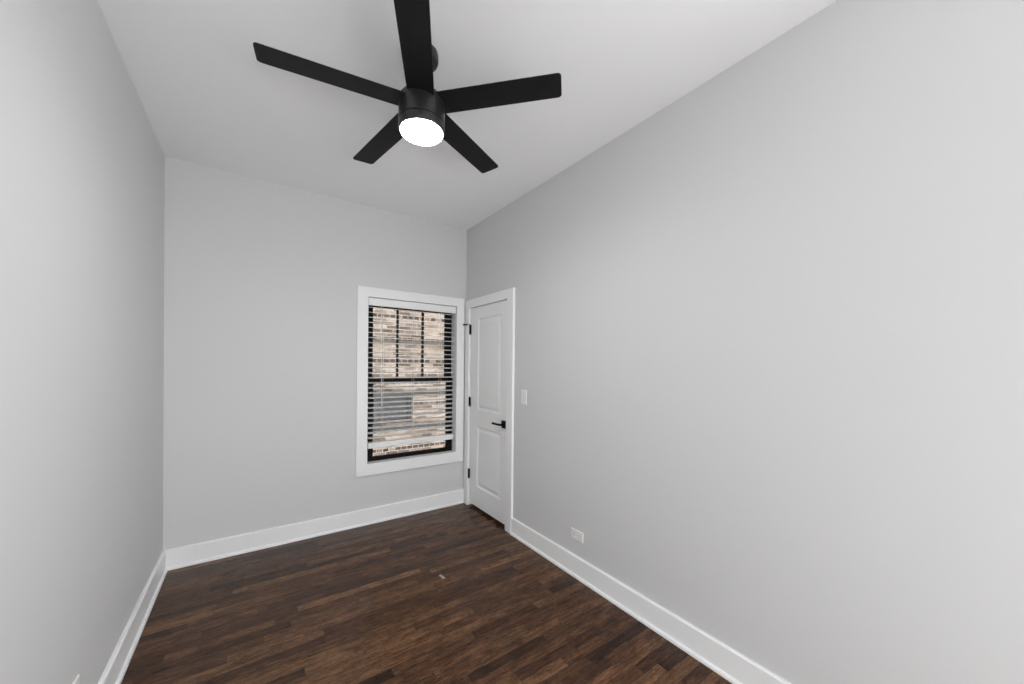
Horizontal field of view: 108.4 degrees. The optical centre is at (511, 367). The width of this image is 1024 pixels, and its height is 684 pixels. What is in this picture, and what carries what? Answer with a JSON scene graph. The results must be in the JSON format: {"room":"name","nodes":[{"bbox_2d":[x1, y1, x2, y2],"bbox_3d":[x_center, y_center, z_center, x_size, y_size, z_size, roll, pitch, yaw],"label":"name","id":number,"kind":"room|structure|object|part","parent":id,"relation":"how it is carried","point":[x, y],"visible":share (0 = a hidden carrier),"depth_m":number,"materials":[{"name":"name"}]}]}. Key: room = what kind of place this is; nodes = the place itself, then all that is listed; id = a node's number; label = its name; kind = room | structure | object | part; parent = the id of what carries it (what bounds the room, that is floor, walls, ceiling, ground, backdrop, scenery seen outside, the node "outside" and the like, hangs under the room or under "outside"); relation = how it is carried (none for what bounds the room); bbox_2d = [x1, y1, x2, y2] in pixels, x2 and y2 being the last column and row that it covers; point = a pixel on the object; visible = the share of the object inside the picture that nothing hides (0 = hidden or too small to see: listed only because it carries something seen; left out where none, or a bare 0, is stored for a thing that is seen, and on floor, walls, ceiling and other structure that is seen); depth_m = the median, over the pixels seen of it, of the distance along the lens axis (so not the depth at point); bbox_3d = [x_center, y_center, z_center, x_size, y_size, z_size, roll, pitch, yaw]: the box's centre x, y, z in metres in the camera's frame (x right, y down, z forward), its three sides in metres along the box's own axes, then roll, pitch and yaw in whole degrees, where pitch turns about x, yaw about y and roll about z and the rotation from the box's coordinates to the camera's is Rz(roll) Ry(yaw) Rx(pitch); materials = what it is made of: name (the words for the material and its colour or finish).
{"room":"empty bedroom","nodes":[
{"label":"empty bedroom","id":0,"kind":"room"},
{"bbox_2d":[0,0,164,683],"bbox_3d":[-0.810,0.005,0.163,0.140,2.800,5.594,0,0,-35],"label":"wall","id":1,"kind":"structure","parent":0,"point":[82,158],"depth_m":1.25,"materials":[{"name":"white paint"}]},
{"bbox_2d":[72,674,79,683],"bbox_3d":[-1.484,1.105,1.247,0.008,0.066,0.110,0,0,-35],"label":"wall socket","id":2,"kind":"object","parent":1,"relation":"attached to","point":[77,679],"visible":1,"depth_m":1.28,"materials":[{"name":"white plastic"}]},
{"bbox_2d":[98,550,167,683],"bbox_3d":[-0.754,1.336,0.219,0.029,0.137,5.594,0,0,-35],"label":"baseboard","id":3,"kind":"structure","parent":1,"relation":"attached to","point":[114,672],"depth_m":1.85,"materials":[{"name":"white wood"}]},
{"bbox_3d":[-0.748,1.395,0.224,0.013,0.020,5.562,0,0,-35],"label":"shoe molding","id":4,"kind":"part","parent":3,"relation":"part of","materials":[{"name":"white wood"}]},
{"bbox_2d":[163,156,466,549],"bbox_3d":[-1.456,-0.020,3.209,2.570,2.800,0.140,0,0,-35],"label":"wall","id":5,"kind":"structure","parent":0,"point":[262,278],"depth_m":2.84,"materials":[{"name":"white paint"}]},
{"bbox_2d":[165,489,463,570],"bbox_3d":[-1.421,1.312,3.148,2.290,0.137,0.029,0,0,-35],"label":"baseboard","id":6,"kind":"structure","parent":5,"relation":"attached to","point":[197,553],"depth_m":2.95,"materials":[{"name":"white wood"}]},
{"bbox_2d":[356,285,464,476],"bbox_3d":[-0.921,0.123,3.487,1.032,1.658,0.020,0,0,-35],"label":"trim","id":7,"kind":"structure","parent":5,"relation":"attached to","point":[363,292],"depth_m":3.35,"materials":[{"name":"white wood"}]},
{"bbox_2d":[367,297,455,463],"bbox_3d":[-0.963,0.114,3.556,0.881,1.495,0.140,0,0,-35],"label":"window","id":8,"kind":"structure","parent":5,"relation":"in","point":[449,444],"depth_m":3.65,"materials":[{"name":"black metal"}]},
{"bbox_3d":[-0.975,0.473,3.570,0.856,0.741,0.030,0,0,-35],"label":"sash","id":9,"kind":"part","parent":8,"relation":"part of","materials":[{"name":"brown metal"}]},
{"bbox_3d":[-0.986,-0.241,3.592,0.856,0.758,0.030,0,0,-35],"label":"sash","id":10,"kind":"part","parent":8,"relation":"part of","materials":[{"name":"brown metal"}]},
{"bbox_2d":[367,297,455,448],"bbox_3d":[-0.939,0.053,3.518,0.844,1.338,0.072,0,0,-35],"label":"window blind","id":11,"kind":"object","parent":8,"relation":"attached to","point":[414,306],"visible":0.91,"depth_m":3.48,"materials":[{"name":"plastic"}]},
{"bbox_3d":[-1.179,0.048,3.358,0.002,1.241,0.057,0,0,-35],"label":"ladder cord","id":12,"kind":"part","parent":11,"relation":"part of","materials":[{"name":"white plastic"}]},
{"bbox_3d":[-0.948,0.696,3.527,0.829,0.051,0.052,0,0,-35],"label":"rail","id":13,"kind":"part","parent":11,"relation":"part of","materials":[{"name":"white plastic"}]},
{"bbox_3d":[-0.946,0.049,3.522,0.002,1.241,0.057,0,0,-35],"label":"ladder cord","id":14,"kind":"part","parent":11,"relation":"part of","materials":[{"name":"white fabric"}]},
{"bbox_3d":[-0.719,0.051,3.680,0.002,1.241,0.057,0,0,-35],"label":"ladder cord","id":15,"kind":"part","parent":11,"relation":"part of","materials":[{"name":"white fabric"}]},
{"bbox_2d":[121,503,731,683],"bbox_3d":[0.171,1.486,0.868,2.570,0.150,5.874,0,0,-35],"label":"floor","id":16,"kind":"structure","parent":0,"point":[446,595],"depth_m":2.03,"materials":[{"name":"brown wood"}]},
{"bbox_2d":[97,0,836,229],"bbox_3d":[0.202,-1.464,0.850,2.570,0.150,5.874,0,0,-35],"label":"ceiling","id":17,"kind":"structure","parent":0,"point":[205,95],"depth_m":1.76,"materials":[{"name":"white paint"}]},
{"bbox_2d":[253,0,561,172],"bbox_3d":[-0.433,-1.216,1.642,1.178,0.366,1.188,0,0,-35],"label":"ceiling fan","id":18,"kind":"object","parent":17,"relation":"hanging from","point":[422,118],"visible":1,"depth_m":1.55,"materials":[{"name":"black"}]},
{"bbox_3d":[-0.711,-1.163,1.480,0.531,0.019,0.115,0,1,-28],"label":"blade","id":19,"kind":"part","parent":18,"relation":"part of","materials":[{"name":"black wood"}]},
{"bbox_3d":[-0.651,-1.161,1.887,0.531,0.019,0.115,-1,-1,44],"label":"blade","id":20,"kind":"part","parent":18,"relation":"part of","materials":[{"name":"black wood"}]},
{"bbox_3d":[-0.342,-1.174,1.297,0.115,0.019,0.531,1,-2,-10],"label":"blade","id":21,"kind":"part","parent":18,"relation":"part of","materials":[{"name":"black wood"}]},
{"bbox_3d":[-0.245,-1.170,1.956,0.115,0.019,0.531,1,1,26],"label":"blade","id":22,"kind":"part","parent":18,"relation":"part of","materials":[{"name":"black wood"}]},
{"bbox_3d":[-0.054,-1.179,1.591,0.531,0.019,0.115,-2,0,8],"label":"blade","id":23,"kind":"part","parent":18,"relation":"part of","materials":[{"name":"black wood"}]},
{"bbox_2d":[466,0,1023,683],"bbox_3d":[1.203,0.018,1.569,0.190,2.800,5.594,0,0,-35],"label":"wall","id":24,"kind":"structure","parent":0,"point":[769,361],"depth_m":1.46,"materials":[{"name":"white paint"}]},
{"bbox_2d":[463,300,506,524],"bbox_3d":[-0.263,0.385,3.479,0.095,1.952,0.751,0,0,-35],"label":"door","id":25,"kind":"structure","parent":24,"relation":"in","point":[488,326],"depth_m":3.44,"materials":[{"name":"white wood"}]},
{"bbox_3d":[-0.070,0.495,3.213,0.014,0.066,0.066,0,0,-35],"label":"handle","id":26,"kind":"part","parent":25,"relation":"part of","materials":[{"name":"black metal"}]},
{"bbox_2d":[464,287,514,532],"bbox_3d":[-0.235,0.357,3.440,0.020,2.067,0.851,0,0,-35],"label":"trim","id":27,"kind":"structure","parent":24,"relation":"attached to","point":[509,294],"depth_m":3.15,"materials":[{"name":"white wood"}]},
{"bbox_2d":[521,390,526,404],"bbox_3d":[0.093,0.238,2.980,0.010,0.116,0.072,0,0,-35],"label":"light switch","id":28,"kind":"object","parent":24,"relation":"attached to","point":[523,392],"visible":1,"depth_m":2.97,"materials":[{"name":"white plastic"}]},
{"bbox_2d":[571,527,582,542],"bbox_3d":[0.436,1.127,2.483,0.008,0.066,0.110,0,0,-35],"label":"wall socket","id":29,"kind":"object","parent":24,"relation":"attached to","point":[575,534],"visible":1,"depth_m":2.48,"materials":[{"name":"white plastic"}]},
{"bbox_2d":[510,517,790,683],"bbox_3d":[1.348,1.352,1.159,0.029,0.137,4.725,0,0,-35],"label":"baseboard","id":30,"kind":"structure","parent":24,"relation":"attached to","point":[730,664],"depth_m":1.98,"materials":[{"name":"white wood"}]},
{"label":"outside","id":31,"kind":"structure","parent":0,"visible":0},
{"bbox_3d":[-5.154,4.397,10.825,28.000,0.200,16.446,0,0,-35],"label":"ground","id":32,"kind":"structure","parent":31,"visible":0},
{"bbox_2d":[373,308,445,455],"bbox_3d":[-2.769,0.992,7.442,18.000,6.700,3.050,0,0,-35],"label":"brick building","id":33,"kind":"structure","parent":32,"relation":"on","point":[434,444],"depth_m":6.33,"materials":[{"name":"beige brick"}]},
{"bbox_3d":[-2.267,0.697,6.117,1.120,0.395,0.010,0,0,-35],"label":"pane","id":34,"kind":"part","parent":33,"relation":"part of","materials":[{"name":"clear glass"}]}
]}

